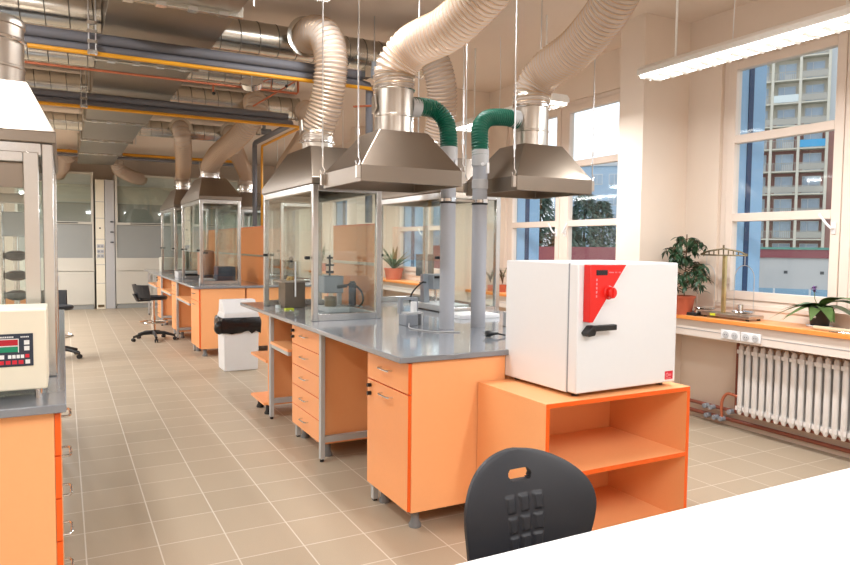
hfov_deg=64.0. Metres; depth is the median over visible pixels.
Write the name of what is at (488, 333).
plug
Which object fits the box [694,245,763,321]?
balance scale
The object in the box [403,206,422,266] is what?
window pane
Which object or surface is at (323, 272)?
window bench
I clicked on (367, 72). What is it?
valve
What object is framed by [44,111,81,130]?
spiral duct
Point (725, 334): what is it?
outlet
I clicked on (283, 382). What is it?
open shelf
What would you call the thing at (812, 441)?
pipe
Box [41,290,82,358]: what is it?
stool
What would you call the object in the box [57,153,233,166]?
insulated pipe
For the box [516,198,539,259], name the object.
trim
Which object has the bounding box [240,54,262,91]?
sensor
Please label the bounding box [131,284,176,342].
stool
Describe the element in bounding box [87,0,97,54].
hanger
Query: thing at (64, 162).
flexible duct
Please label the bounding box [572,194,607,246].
conifer tree
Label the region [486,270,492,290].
potted plant
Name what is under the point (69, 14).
spiral duct
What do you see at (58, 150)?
gas pipe
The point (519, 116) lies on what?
stub
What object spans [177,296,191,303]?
shelf
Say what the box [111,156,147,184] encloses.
flexible duct
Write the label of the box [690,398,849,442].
pipe
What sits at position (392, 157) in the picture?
extraction hood
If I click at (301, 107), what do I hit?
flexible duct
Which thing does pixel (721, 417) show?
riser pipe
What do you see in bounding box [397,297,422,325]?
device
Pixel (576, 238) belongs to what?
conifer tree
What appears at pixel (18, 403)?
countertop
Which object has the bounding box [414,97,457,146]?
flexible duct
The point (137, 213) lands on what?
tall cabinet
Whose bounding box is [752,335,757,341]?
outlet
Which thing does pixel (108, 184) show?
column
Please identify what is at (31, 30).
insulated pipe
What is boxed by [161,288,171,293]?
shelf
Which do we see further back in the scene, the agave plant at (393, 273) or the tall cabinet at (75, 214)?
the tall cabinet at (75, 214)
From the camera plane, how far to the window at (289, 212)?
16.43 m
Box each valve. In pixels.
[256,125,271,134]
[361,16,375,79]
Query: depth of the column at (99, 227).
14.64 m
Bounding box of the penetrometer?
[409,274,468,312]
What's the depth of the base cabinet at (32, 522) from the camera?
2.31 m
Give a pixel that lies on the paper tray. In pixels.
(465, 314)
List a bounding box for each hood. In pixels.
[0,12,58,376]
[160,176,208,275]
[181,161,241,284]
[220,179,272,274]
[253,166,310,282]
[262,120,381,321]
[320,0,464,192]
[381,132,500,311]
[463,0,595,198]
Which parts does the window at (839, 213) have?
sill, handle, sash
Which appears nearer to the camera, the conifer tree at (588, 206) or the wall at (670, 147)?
the wall at (670, 147)
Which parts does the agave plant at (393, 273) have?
pot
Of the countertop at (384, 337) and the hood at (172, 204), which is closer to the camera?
the countertop at (384, 337)
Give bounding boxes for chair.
[464,447,595,561]
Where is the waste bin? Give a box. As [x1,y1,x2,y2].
[214,298,260,371]
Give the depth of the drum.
9.44 m
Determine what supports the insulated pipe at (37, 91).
attached to the wall
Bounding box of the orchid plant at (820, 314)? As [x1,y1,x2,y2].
[769,286,849,327]
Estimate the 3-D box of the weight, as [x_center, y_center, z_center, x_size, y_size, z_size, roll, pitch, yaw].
[2.201,0.229,5.631,0.160,0.069,0.240,-1,4,-28]
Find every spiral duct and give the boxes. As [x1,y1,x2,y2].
[0,0,100,32]
[24,48,93,66]
[25,68,87,92]
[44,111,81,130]
[137,117,234,140]
[170,86,300,120]
[187,69,294,91]
[211,16,423,78]
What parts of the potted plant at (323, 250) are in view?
pot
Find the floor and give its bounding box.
[62,306,849,564]
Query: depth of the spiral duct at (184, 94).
8.34 m
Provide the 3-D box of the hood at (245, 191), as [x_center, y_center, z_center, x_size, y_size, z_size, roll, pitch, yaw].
[-3.229,-0.997,12.230,0.565,1.680,1.720,-1,4,-28]
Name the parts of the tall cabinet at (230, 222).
panel, sash frame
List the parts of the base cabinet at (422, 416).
leg, handle, handle, door, drawer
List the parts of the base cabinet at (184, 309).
drawer, door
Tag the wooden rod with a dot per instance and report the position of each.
(823, 328)
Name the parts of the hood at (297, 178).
post, damper lever, post, post, rail, rail, post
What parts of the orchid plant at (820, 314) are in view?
pot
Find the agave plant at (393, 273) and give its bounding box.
[383,246,413,279]
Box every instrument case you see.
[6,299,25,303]
[159,257,173,271]
[214,266,234,280]
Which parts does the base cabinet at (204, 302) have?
drawer, door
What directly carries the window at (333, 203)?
in the wall at (670, 147)
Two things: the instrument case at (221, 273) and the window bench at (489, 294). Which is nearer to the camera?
the window bench at (489, 294)
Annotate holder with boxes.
[348,281,362,306]
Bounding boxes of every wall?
[0,152,277,305]
[278,0,849,458]
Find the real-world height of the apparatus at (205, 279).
0.600 m
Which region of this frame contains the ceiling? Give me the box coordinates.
[25,0,755,165]
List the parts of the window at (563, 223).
sash, handle, handle, sash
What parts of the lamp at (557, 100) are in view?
suspension rod, suspension rod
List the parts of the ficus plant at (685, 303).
stem, pot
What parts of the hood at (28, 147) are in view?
door frame, rail, post, post, rail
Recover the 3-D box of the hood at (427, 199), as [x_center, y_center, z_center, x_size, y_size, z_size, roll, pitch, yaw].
[0.080,-0.548,6.055,0.565,1.530,1.320,-1,4,-28]
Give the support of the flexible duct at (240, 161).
on the hood at (245, 191)
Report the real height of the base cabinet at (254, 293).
0.865 m
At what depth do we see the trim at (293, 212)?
16.53 m
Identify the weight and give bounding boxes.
[686,308,702,315]
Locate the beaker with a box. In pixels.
[737,304,743,311]
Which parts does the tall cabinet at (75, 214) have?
door, sash frame, panel, door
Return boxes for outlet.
[722,331,728,337]
[731,332,737,338]
[742,334,748,340]
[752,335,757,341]
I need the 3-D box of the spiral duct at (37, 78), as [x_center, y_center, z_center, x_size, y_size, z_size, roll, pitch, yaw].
[-5.467,-2.189,6.884,3.670,0.284,0.285,-1,4,-28]
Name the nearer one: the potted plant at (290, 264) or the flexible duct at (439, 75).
the flexible duct at (439, 75)
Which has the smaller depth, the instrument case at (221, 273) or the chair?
the chair
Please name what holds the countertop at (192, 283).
on the frame at (185, 299)
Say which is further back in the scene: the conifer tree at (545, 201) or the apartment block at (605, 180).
the apartment block at (605, 180)
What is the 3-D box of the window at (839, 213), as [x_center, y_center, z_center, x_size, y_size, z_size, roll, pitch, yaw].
[2.954,-0.765,4.735,0.149,2.030,2.080,-1,4,-28]
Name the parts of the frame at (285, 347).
leg, rail, rail, leg, rail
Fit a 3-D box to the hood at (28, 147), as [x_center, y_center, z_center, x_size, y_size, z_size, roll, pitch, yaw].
[-2.088,-0.428,3.188,0.645,1.560,1.394,-1,4,-28]
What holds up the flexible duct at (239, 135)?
on the hood at (209, 191)
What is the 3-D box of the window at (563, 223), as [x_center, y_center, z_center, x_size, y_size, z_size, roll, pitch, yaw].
[1.512,-0.930,7.446,0.149,2.030,2.090,-1,4,-28]
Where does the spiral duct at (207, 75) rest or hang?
attached to the ventilation duct at (104, 136)
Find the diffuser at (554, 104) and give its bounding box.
[456,101,566,130]
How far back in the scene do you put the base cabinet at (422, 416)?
3.51 m
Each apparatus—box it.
[0,193,40,303]
[199,239,214,282]
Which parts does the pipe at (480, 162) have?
valve handle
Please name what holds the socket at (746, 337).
attached to the window bench at (797, 337)
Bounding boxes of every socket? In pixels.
[721,329,739,340]
[741,332,760,343]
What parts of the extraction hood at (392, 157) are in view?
suspension rod, suspension rod, damper lever, suspension rod, suspension rod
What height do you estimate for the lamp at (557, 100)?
0.782 m
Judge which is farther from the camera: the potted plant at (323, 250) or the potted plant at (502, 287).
the potted plant at (323, 250)
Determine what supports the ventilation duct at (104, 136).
hanging from the ceiling
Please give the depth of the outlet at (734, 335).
5.16 m
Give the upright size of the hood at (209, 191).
1.680 m
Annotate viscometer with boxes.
[318,255,363,312]
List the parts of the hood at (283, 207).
post, rail, post, rail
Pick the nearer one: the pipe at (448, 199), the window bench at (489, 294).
the pipe at (448, 199)
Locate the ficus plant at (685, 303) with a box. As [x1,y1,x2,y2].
[661,234,713,314]
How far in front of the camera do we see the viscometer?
5.56 m
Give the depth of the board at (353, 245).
6.16 m
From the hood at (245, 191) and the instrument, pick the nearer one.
the instrument
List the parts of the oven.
handle, control panel, knob, door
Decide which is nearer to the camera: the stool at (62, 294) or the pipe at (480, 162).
the pipe at (480, 162)
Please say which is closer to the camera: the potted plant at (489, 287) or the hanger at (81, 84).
the hanger at (81, 84)
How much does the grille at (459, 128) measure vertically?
0.014 m
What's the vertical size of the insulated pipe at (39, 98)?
1.179 m
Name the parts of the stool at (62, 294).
backrest, seat, arm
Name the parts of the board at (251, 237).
rail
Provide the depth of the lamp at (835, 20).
3.95 m
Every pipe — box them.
[24,23,363,79]
[24,35,372,222]
[25,60,298,106]
[27,43,372,90]
[30,87,288,119]
[35,95,293,225]
[38,101,298,225]
[57,149,231,162]
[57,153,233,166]
[353,105,371,107]
[439,146,472,328]
[471,149,488,326]
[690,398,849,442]
[690,407,849,453]
[702,343,739,420]
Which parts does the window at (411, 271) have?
sash, sill, sash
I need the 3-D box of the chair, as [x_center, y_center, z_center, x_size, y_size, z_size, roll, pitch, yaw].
[0.417,0.955,2.023,0.623,0.780,0.600,-1,4,-28]
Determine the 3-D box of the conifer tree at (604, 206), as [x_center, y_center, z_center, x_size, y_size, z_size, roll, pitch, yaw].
[15.146,0.218,58.319,6.600,14.371,6.228,-1,4,-28]
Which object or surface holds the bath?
on the countertop at (384, 337)
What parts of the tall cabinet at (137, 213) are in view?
door, panel, sash frame, door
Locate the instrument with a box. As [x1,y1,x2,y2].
[0,303,48,397]
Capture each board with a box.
[192,226,262,284]
[331,223,374,308]
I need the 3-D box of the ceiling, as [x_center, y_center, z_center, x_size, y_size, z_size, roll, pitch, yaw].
[-2.709,-2.385,6.780,8.650,0.100,19.350,-1,4,-28]
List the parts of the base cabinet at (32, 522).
drawer, drawer, drawer, drawer, handle, handle, handle, handle, handle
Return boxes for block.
[433,206,440,244]
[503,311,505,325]
[554,162,617,246]
[760,47,837,247]
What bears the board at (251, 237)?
on the countertop at (192, 283)
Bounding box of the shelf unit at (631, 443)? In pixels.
[477,378,689,530]
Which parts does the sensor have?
dish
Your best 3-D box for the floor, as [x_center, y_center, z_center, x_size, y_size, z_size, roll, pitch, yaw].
[-2.856,1.092,6.912,8.400,0.100,19.350,-1,4,-28]
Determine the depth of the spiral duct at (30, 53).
5.98 m
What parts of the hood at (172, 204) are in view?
post, glass pane, post, rail, rail, post, post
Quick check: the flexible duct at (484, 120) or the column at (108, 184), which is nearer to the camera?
the flexible duct at (484, 120)
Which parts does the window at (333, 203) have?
frame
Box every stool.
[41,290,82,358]
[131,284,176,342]
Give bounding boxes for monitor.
[416,254,433,282]
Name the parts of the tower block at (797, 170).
railing, railing, railing, pane, pane, railing, pane, railing, pane, railing, railing, pane, pane, railing, pane, railing, pane, pane, railing, pane, railing, pane, railing, pane, railing, pane, pane, railing, pane, railing, railing, pane, pane, railing, railing, pane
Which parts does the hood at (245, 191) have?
post, post, rail, post, post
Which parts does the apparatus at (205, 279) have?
rod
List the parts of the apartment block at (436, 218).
pane, pane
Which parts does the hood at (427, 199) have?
post, post, rail, rail, post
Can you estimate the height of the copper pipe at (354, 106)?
0.222 m
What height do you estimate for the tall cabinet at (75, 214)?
2.920 m
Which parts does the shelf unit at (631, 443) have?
panel, panel, shelf, shelf, panel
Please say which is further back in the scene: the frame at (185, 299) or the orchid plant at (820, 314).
the frame at (185, 299)
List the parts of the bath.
lid, tank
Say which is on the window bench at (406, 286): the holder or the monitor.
the monitor
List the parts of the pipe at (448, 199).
pipe bracket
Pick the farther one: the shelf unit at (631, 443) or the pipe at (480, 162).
the pipe at (480, 162)
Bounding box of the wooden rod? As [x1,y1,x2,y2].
[813,325,849,332]
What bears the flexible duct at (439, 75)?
hanging from the spiral duct at (241, 36)
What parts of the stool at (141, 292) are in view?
backrest, arm, seat, arm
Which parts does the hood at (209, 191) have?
post, post, rail, rail, post, post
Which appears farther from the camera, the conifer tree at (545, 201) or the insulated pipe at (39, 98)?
the conifer tree at (545, 201)
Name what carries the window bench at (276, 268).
attached to the wall at (670, 147)
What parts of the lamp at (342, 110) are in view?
suspension rod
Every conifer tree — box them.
[539,198,554,246]
[547,214,584,246]
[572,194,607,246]
[585,200,615,246]
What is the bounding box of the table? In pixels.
[456,468,849,564]
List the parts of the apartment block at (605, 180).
pane, pane, pane, pane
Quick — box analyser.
[175,271,198,277]
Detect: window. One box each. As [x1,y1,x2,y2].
[287,211,294,262]
[331,198,350,267]
[397,206,439,276]
[503,89,619,284]
[715,29,849,318]
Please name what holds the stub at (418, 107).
attached to the extraction hood at (392, 157)
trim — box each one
[292,210,294,257]
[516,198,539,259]
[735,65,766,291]
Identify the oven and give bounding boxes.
[505,260,677,395]
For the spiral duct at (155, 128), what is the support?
attached to the ventilation duct at (104, 136)
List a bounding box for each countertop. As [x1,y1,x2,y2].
[0,310,65,418]
[144,269,310,288]
[240,301,508,363]
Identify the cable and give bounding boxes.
[408,323,459,332]
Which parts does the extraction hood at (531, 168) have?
suspension rod, suspension rod, suspension rod, suspension rod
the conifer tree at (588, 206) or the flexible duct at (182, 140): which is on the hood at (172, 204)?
the flexible duct at (182, 140)
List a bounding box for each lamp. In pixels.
[342,110,374,147]
[455,15,569,131]
[637,0,849,80]
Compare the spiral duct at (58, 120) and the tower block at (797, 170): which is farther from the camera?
the tower block at (797, 170)
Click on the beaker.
(740, 308)
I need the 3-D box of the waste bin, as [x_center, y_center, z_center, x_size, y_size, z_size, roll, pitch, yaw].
[-2.190,0.596,7.861,0.543,0.800,0.434,-1,4,-28]
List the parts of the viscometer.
dish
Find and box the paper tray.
[454,311,499,318]
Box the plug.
[482,330,505,336]
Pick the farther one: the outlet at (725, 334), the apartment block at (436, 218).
the apartment block at (436, 218)
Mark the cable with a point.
(408, 323)
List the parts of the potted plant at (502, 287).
pot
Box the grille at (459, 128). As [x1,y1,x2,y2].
[457,104,563,131]
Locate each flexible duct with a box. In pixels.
[56,149,76,179]
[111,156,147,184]
[172,120,191,183]
[200,91,267,174]
[223,125,251,186]
[276,100,309,168]
[292,15,347,139]
[373,0,509,86]
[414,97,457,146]
[421,55,456,140]
[471,108,521,154]
[512,0,639,105]
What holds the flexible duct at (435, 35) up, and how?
on the extraction hood at (392, 157)
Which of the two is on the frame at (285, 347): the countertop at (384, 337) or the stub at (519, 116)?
the countertop at (384, 337)
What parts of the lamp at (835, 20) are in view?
suspension rod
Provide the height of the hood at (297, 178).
1.530 m
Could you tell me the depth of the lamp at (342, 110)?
9.83 m
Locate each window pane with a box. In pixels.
[336,201,346,225]
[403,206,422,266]
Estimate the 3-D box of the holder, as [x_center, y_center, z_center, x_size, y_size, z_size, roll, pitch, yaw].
[-0.635,0.100,6.021,0.120,0.225,0.140,-1,4,-28]
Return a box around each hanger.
[80,66,87,107]
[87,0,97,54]
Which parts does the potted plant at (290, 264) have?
pot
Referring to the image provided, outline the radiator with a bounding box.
[735,344,849,441]
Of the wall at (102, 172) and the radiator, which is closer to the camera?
the radiator
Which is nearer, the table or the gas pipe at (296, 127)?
the table
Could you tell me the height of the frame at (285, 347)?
0.868 m
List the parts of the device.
plate, knob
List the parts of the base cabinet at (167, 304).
drawer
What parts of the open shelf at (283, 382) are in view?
panel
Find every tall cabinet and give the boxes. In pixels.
[14,171,94,309]
[112,174,185,307]
[186,178,252,268]
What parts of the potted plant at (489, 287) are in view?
pot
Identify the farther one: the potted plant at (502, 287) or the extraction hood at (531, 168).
the potted plant at (502, 287)
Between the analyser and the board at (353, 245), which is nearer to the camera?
the board at (353, 245)
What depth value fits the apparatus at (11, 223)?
3.06 m
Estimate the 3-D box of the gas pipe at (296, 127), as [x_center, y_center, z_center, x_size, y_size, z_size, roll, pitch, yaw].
[-4.415,-1.247,7.280,5.857,1.117,1.824,-1,4,-28]
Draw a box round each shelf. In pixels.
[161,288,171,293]
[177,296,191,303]
[251,316,292,414]
[270,340,291,351]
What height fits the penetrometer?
0.300 m
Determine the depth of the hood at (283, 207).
9.65 m
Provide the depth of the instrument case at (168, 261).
12.65 m
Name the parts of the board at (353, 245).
rail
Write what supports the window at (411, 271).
in the wall at (670, 147)
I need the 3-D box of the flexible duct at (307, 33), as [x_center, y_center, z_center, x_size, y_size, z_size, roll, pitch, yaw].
[-0.820,-1.622,5.385,0.289,0.997,0.514,-2,4,-44]
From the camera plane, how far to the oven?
3.33 m
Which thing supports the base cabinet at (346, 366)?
on the floor
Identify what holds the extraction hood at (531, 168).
hanging from the ceiling
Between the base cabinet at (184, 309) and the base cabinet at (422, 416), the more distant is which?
the base cabinet at (184, 309)
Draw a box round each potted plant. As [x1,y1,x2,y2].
[278,221,294,267]
[322,246,328,270]
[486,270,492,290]
[499,268,506,291]
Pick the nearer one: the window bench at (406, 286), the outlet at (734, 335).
the outlet at (734, 335)
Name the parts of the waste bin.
lid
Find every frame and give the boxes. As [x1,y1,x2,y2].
[148,272,191,338]
[269,316,366,461]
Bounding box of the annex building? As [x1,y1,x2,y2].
[759,247,828,296]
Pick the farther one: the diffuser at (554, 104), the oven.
the diffuser at (554, 104)
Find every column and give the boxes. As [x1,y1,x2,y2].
[94,179,105,308]
[104,180,115,308]
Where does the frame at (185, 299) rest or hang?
on the floor
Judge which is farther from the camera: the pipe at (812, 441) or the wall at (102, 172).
the wall at (102, 172)
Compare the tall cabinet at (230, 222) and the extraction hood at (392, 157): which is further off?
the tall cabinet at (230, 222)
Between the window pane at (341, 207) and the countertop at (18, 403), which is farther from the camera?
the window pane at (341, 207)
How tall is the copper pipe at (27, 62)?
0.273 m
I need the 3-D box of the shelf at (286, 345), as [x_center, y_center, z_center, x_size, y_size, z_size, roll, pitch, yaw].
[-0.837,0.498,5.525,0.715,0.020,0.483,-1,4,-28]
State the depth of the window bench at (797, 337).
4.95 m
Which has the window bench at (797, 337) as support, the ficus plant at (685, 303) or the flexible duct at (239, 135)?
the ficus plant at (685, 303)
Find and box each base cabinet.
[0,407,73,564]
[156,276,171,324]
[172,281,190,337]
[191,288,244,355]
[245,287,327,345]
[291,325,368,456]
[366,352,504,528]
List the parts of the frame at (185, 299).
leg, leg, leg, rail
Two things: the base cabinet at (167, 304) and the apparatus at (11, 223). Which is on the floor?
the base cabinet at (167, 304)
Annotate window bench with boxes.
[269,265,294,275]
[309,270,332,277]
[383,277,439,296]
[465,289,505,307]
[676,314,849,359]
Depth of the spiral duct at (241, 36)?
5.54 m
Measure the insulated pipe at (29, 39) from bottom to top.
1.219 m
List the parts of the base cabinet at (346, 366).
leg, drawer, drawer, drawer, drawer, drawer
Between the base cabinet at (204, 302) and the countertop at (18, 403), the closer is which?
the countertop at (18, 403)
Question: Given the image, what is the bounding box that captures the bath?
[273,256,309,307]
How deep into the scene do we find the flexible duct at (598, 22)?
4.32 m
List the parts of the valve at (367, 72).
hanger rod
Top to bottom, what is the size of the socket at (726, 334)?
0.070 m
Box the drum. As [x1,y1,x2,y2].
[197,250,214,277]
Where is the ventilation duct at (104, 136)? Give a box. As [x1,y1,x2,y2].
[77,0,254,164]
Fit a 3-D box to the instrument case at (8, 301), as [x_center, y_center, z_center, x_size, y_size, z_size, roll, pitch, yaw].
[-2.237,0.203,3.529,0.350,0.260,0.300,-1,4,-28]
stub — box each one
[413,97,423,116]
[511,110,522,126]

